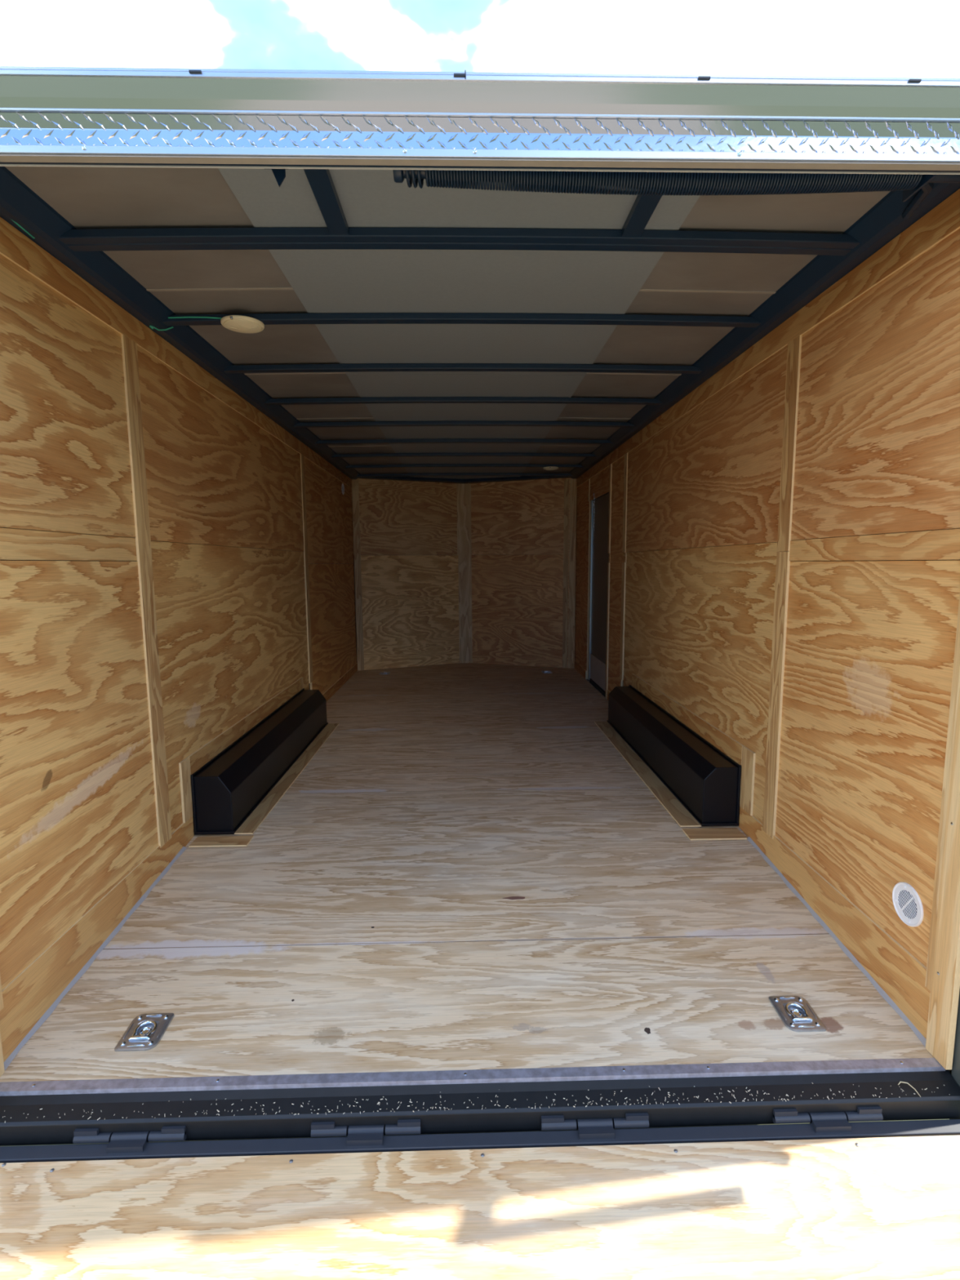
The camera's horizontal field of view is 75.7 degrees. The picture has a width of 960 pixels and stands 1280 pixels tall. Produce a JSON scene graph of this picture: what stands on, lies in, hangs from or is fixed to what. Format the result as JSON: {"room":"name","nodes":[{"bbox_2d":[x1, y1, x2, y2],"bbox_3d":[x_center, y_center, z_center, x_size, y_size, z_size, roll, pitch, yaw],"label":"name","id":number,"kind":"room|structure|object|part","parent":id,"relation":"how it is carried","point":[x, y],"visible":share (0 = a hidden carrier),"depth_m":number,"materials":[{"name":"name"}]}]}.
{"room":"cargo space","nodes":[
{"label":"cargo space","id":0,"kind":"room"},
{"bbox_2d":[0,217,357,1062],"bbox_3d":[-1.352,-0.287,4.164,0.065,2.450,5.560,-1,7,-1],"label":"wall","id":1,"kind":"structure","parent":0,"point":[176,563],"depth_m":2.18,"materials":[{"name":"brown wood"}]},
{"bbox_2d":[0,1032,4,1076],"bbox_3d":[-1.281,0.053,1.402,0.088,2.450,0.133,-1,7,-1],"label":"trim","id":2,"kind":"structure","parent":1,"relation":"attached to","point":[2,1063],"depth_m":1.59,"materials":[{"name":"wood"}]},
{"bbox_3d":[-1.282,-0.689,1.795,0.017,0.734,0.945,-1,7,-1],"label":"plywood panel","id":3,"kind":"part","parent":1,"relation":"part of","materials":[{"name":"brown wood"}]},
{"bbox_3d":[-1.276,0.319,1.920,0.017,1.120,0.945,-1,7,-1],"label":"plywood panel","id":4,"kind":"part","parent":1,"relation":"part of","materials":[{"name":"brown wood"}]},
{"bbox_3d":[-1.325,-0.898,3.514,0.019,0.740,2.348,-1,7,-1],"label":"plywood panel","id":5,"kind":"part","parent":1,"relation":"part of","materials":[{"name":"brown wood"}]},
{"bbox_3d":[-1.321,0.067,3.633,0.014,1.200,2.348,-1,7,-1],"label":"plywood panel","id":6,"kind":"part","parent":1,"relation":"part of","materials":[{"name":"brown wood"}]},
{"bbox_3d":[-1.382,-1.131,5.777,0.017,0.830,2.040,-1,7,-1],"label":"plywood panel","id":7,"kind":"part","parent":1,"relation":"part of","materials":[{"name":"brown wood"}]},
{"bbox_3d":[-1.377,-0.167,5.896,0.016,1.110,2.040,-1,7,-1],"label":"plywood panel","id":8,"kind":"part","parent":1,"relation":"part of","materials":[{"name":"brown wood"}]},
{"bbox_2d":[342,483,344,494],"bbox_3d":[-1.385,-1.528,6.257,0.007,0.110,0.110,-1,7,-1],"label":"air vent","id":9,"kind":"object","parent":1,"relation":"in","point":[343,486],"visible":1,"depth_m":6.26,"materials":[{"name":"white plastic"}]},
{"bbox_2d":[351,477,577,671],"bbox_3d":[-0.168,-0.668,7.184,2.564,2.450,0.594,-1,7,-1],"label":"wall","id":10,"kind":"structure","parent":0,"point":[445,573],"depth_m":7.12,"materials":[{"name":"brown wood"}]},
{"bbox_3d":[-0.795,-1.387,7.046,1.319,0.832,0.012,-3,8,-23],"label":"plywood panel","id":11,"kind":"part","parent":10,"relation":"part of","materials":[{"name":"brown wood"}]},
{"bbox_3d":[-0.760,-0.333,7.187,1.259,1.291,0.016,-3,8,-23],"label":"plywood panel","id":12,"kind":"part","parent":10,"relation":"part of","materials":[{"name":"brown wood"}]},
{"bbox_3d":[0.448,-0.343,7.206,1.340,1.291,0.012,2,8,20],"label":"plywood panel","id":13,"kind":"part","parent":10,"relation":"part of","materials":[{"name":"brown wood"}]},
{"bbox_3d":[0.441,-1.398,7.076,1.340,0.832,0.012,2,8,20],"label":"plywood panel","id":14,"kind":"part","parent":10,"relation":"part of","materials":[{"name":"brown wood"}]},
{"bbox_2d":[0,662,951,1082],"bbox_3d":[-0.091,0.765,4.567,2.564,0.266,6.020,-1,7,-1],"label":"floor","id":15,"kind":"structure","parent":0,"point":[468,866],"depth_m":2.16,"materials":[{"name":"brown wood"}]},
{"bbox_2d":[114,1013,173,1051],"bbox_3d":[-0.931,1.087,1.720,0.108,0.020,0.122,-1,7,-1],"label":"ring","id":16,"kind":"object","parent":15,"relation":"on","point":[145,1031],"visible":1,"depth_m":1.71,"materials":[{"name":"metal"}]},
{"bbox_2d":[191,688,328,835],"bbox_3d":[-1.209,0.613,3.688,0.177,0.277,1.919,-1,7,-1],"label":"wheel well","id":17,"kind":"object","parent":15,"relation":"on","point":[228,788],"visible":1,"depth_m":3.13,"materials":[{"name":"black paint"}]},
{"bbox_2d":[378,671,390,674],"bbox_3d":[-1.047,0.359,6.791,0.108,0.017,0.122,-1,7,-1],"label":"ring","id":18,"kind":"object","parent":15,"relation":"on","point":[380,673],"visible":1,"depth_m":6.77,"materials":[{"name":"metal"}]},
{"bbox_2d":[541,670,552,673],"bbox_3d":[0.735,0.346,6.804,0.108,0.017,0.122,-1,7,-1],"label":"ring","id":19,"kind":"object","parent":15,"relation":"on","point":[543,671],"visible":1,"depth_m":6.76,"materials":[{"name":"metal"}]},
{"bbox_2d":[606,684,741,826],"bbox_3d":[1.067,0.591,3.723,0.172,0.284,1.879,-1,7,-1],"label":"wheel well","id":20,"kind":"object","parent":15,"relation":"on","point":[705,780],"visible":1,"depth_m":3.18,"materials":[{"name":"black paint"}]},
{"bbox_2d":[768,995,826,1031],"bbox_3d":[0.908,1.068,1.773,0.106,0.020,0.124,-1,7,-1],"label":"ring","id":21,"kind":"object","parent":15,"relation":"on","point":[795,1012],"visible":1,"depth_m":1.76,"materials":[{"name":"metal"}]},
{"bbox_2d":[0,166,959,483],"bbox_3d":[-0.107,-1.512,4.322,2.544,0.104,6.049,-1,7,-1],"label":"ceiling","id":22,"kind":"structure","parent":0,"point":[425,334],"depth_m":2.16,"materials":[{"name":"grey metal"}]},
{"bbox_2d":[10,218,35,238],"bbox_3d":[-1.249,-1.128,1.593,0.008,0.029,0.301,-1,7,-3],"label":"wire","id":23,"kind":"object","parent":22,"relation":"attached to","point":[18,224],"visible":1,"depth_m":1.70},
{"bbox_2d":[149,325,173,330],"bbox_3d":[-1.244,-1.219,2.414,0.086,0.028,0.017,-7,9,-41],"label":"wire loop","id":24,"kind":"object","parent":22,"relation":"attached to","point":[150,326],"visible":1,"depth_m":2.41,"materials":[{"name":"green plastic"}]},
{"bbox_3d":[-1.284,-1.443,4.023,0.135,0.055,5.480,-1,7,-1],"label":"roof rail","id":25,"kind":"part","parent":22,"relation":"part of","materials":[{"name":"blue metal"}]},
{"bbox_2d":[168,316,222,319],"bbox_3d":[-1.091,-1.237,2.372,0.205,0.009,0.006,-1,7,-3],"label":"wire","id":26,"kind":"object","parent":22,"relation":"attached to","point":[168,317],"visible":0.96,"depth_m":2.37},
{"bbox_2d":[220,315,264,333],"bbox_3d":[-0.926,-1.224,2.413,0.160,0.024,0.162,-1,7,-1],"label":"recessed light","id":27,"kind":"object","parent":22,"relation":"in","point":[238,323],"visible":1,"depth_m":2.38,"materials":[{"name":"beige plastic"}]},
{"bbox_2d":[263,168,285,186],"bbox_3d":[-0.466,-1.074,1.393,0.055,0.090,0.050,-1,7,-1],"label":"bracket","id":28,"kind":"object","parent":22,"relation":"attached to","point":[279,174],"visible":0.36,"depth_m":1.40,"materials":[{"name":"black metal"}]},
{"bbox_3d":[-0.173,-1.822,6.967,2.464,0.037,0.560,-1,7,-1],"label":"rail","id":29,"kind":"part","parent":22,"relation":"part of","materials":[{"name":"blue metal"}]},
{"bbox_2d":[542,466,558,470],"bbox_3d":[0.698,-1.688,6.100,0.150,0.024,0.153,-1,7,-1],"label":"recessed light","id":30,"kind":"object","parent":22,"relation":"in","point":[550,468],"visible":1,"depth_m":6.06,"materials":[{"name":"beige plastic"}]},
{"bbox_2d":[392,169,959,219],"bbox_3d":[0.477,-1.097,1.516,1.356,0.088,0.254,-1,7,-1],"label":"spring","id":31,"kind":"object","parent":22,"relation":"attached to","point":[673,184],"visible":0.59,"depth_m":1.43,"materials":[{"name":"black metal"}]},
{"bbox_3d":[0.472,-1.083,1.440,1.323,0.049,0.031,-1,7,-1],"label":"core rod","id":32,"kind":"part","parent":31,"relation":"part of","materials":[{"name":"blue metal"}]},
{"bbox_3d":[1.086,-1.107,1.538,0.068,0.053,0.261,5,9,35],"label":"cable arm","id":33,"kind":"part","parent":31,"relation":"part of","materials":[{"name":"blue metal"}]},
{"bbox_3d":[1.033,-1.099,1.453,0.006,0.075,0.100,-1,7,-1],"label":"hanger plate","id":34,"kind":"part","parent":31,"relation":"part of","materials":[{"name":"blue metal"}]},
{"bbox_3d":[1.084,-1.465,4.080,0.135,0.055,5.480,-1,7,-1],"label":"roof rail","id":35,"kind":"part","parent":22,"relation":"part of","materials":[{"name":"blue metal"}]},
{"bbox_2d":[574,188,959,1074],"bbox_3d":[1.166,-0.311,4.224,0.066,2.450,5.560,-1,7,-1],"label":"wall","id":36,"kind":"structure","parent":0,"point":[784,566],"depth_m":2.12,"materials":[{"name":"brown wood"}]},
{"bbox_2d":[0,1057,959,1146],"bbox_3d":[-0.015,1.163,1.561,2.468,0.092,0.090,-1,7,-1],"label":"sill","id":37,"kind":"structure","parent":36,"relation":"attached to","point":[39,1113],"depth_m":1.54,"materials":[{"name":"metal"}]},
{"bbox_2d":[897,1081,920,1097],"bbox_3d":[1.084,1.132,1.562,0.049,0.019,0.012,4,8,31],"label":"grass stalk","id":38,"kind":"object","parent":37,"relation":"on","point":[900,1082],"visible":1,"depth_m":1.56,"materials":[{"name":"plant"}]},
{"bbox_2d":[0,1106,959,1279],"bbox_3d":[0.011,1.542,0.610,2.456,0.511,1.905,-1,7,-1],"label":"door","id":39,"kind":"structure","parent":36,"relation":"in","point":[826,1197],"depth_m":1.37,"materials":[{"name":"wood"}]},
{"bbox_3d":[-0.013,1.234,1.499,2.456,0.056,0.030,-1,7,-1],"label":"ramp frame","id":40,"kind":"part","parent":39,"relation":"part of","materials":[{"name":"metal"}]},
{"bbox_2d":[0,66,959,174],"bbox_3d":[-0.029,-1.071,1.279,2.665,0.140,0.091,-1,7,-1],"label":"header","id":41,"kind":"object","parent":36,"relation":"attached to","point":[91,117],"visible":1,"depth_m":1.27,"materials":[{"name":"metal"}]},
{"bbox_3d":[-0.030,-1.049,1.285,2.664,0.056,0.024,-1,7,-1],"label":"tread plate","id":42,"kind":"part","parent":41,"relation":"part of","materials":[{"name":"metal"}]},
{"bbox_3d":[-0.029,-1.126,1.243,2.664,0.016,0.025,-1,7,-1],"label":"rail","id":43,"kind":"part","parent":41,"relation":"part of","materials":[{"name":"metal"}]},
{"bbox_3d":[1.091,-0.686,6.577,0.016,1.942,0.685,-1,7,-1],"label":"plywood panel","id":44,"kind":"part","parent":36,"relation":"part of","materials":[{"name":"brown wood"}]},
{"bbox_2d":[587,492,608,697],"bbox_3d":[1.108,-0.428,5.783,0.027,1.799,0.825,-1,7,-1],"label":"door","id":45,"kind":"structure","parent":36,"relation":"in","point":[599,555],"depth_m":5.79,"materials":[{"name":"metal"}]},
{"bbox_3d":[1.121,0.302,5.841,0.012,0.247,0.740,-1,7,-1],"label":"kick panel","id":46,"kind":"part","parent":45,"relation":"part of","materials":[{"name":"silver metal"}]},
{"bbox_3d":[1.105,-1.438,5.684,0.016,0.230,0.875,-1,7,-1],"label":"plywood panel","id":47,"kind":"part","parent":36,"relation":"part of","materials":[{"name":"brown wood"}]},
{"bbox_3d":[1.129,-0.503,5.090,0.016,1.942,0.456,-1,7,-1],"label":"plywood panel","id":48,"kind":"part","parent":36,"relation":"part of","materials":[{"name":"brown wood"}]},
{"bbox_3d":[1.169,0.055,3.679,0.014,1.180,2.348,-1,7,-1],"label":"plywood panel","id":49,"kind":"part","parent":36,"relation":"part of","materials":[{"name":"brown wood"}]},
{"bbox_3d":[1.160,-0.909,3.560,0.019,0.760,2.348,-1,7,-1],"label":"plywood panel","id":50,"kind":"part","parent":36,"relation":"part of","materials":[{"name":"brown wood"}]},
{"bbox_3d":[1.211,0.304,1.976,0.015,1.104,0.937,-1,7,-1],"label":"plywood panel","id":51,"kind":"part","parent":36,"relation":"part of","materials":[{"name":"brown wood"}]},
{"bbox_3d":[1.204,-0.700,1.852,0.017,0.757,0.937,-1,7,-1],"label":"plywood panel","id":52,"kind":"part","parent":36,"relation":"part of","materials":[{"name":"brown wood"}]},
{"bbox_2d":[892,882,923,927],"bbox_3d":[1.210,0.749,1.752,0.007,0.117,0.117,-1,7,-1],"label":"air vent","id":53,"kind":"object","parent":36,"relation":"in","point":[907,903],"visible":1,"depth_m":1.75,"materials":[{"name":"white plastic"}]},
{"bbox_2d":[925,667,959,1119],"bbox_3d":[1.233,0.029,1.462,0.090,2.450,0.133,-1,7,-1],"label":"trim","id":54,"kind":"structure","parent":36,"relation":"attached to","point":[943,1033],"depth_m":1.58,"materials":[{"name":"wood"}]}
]}

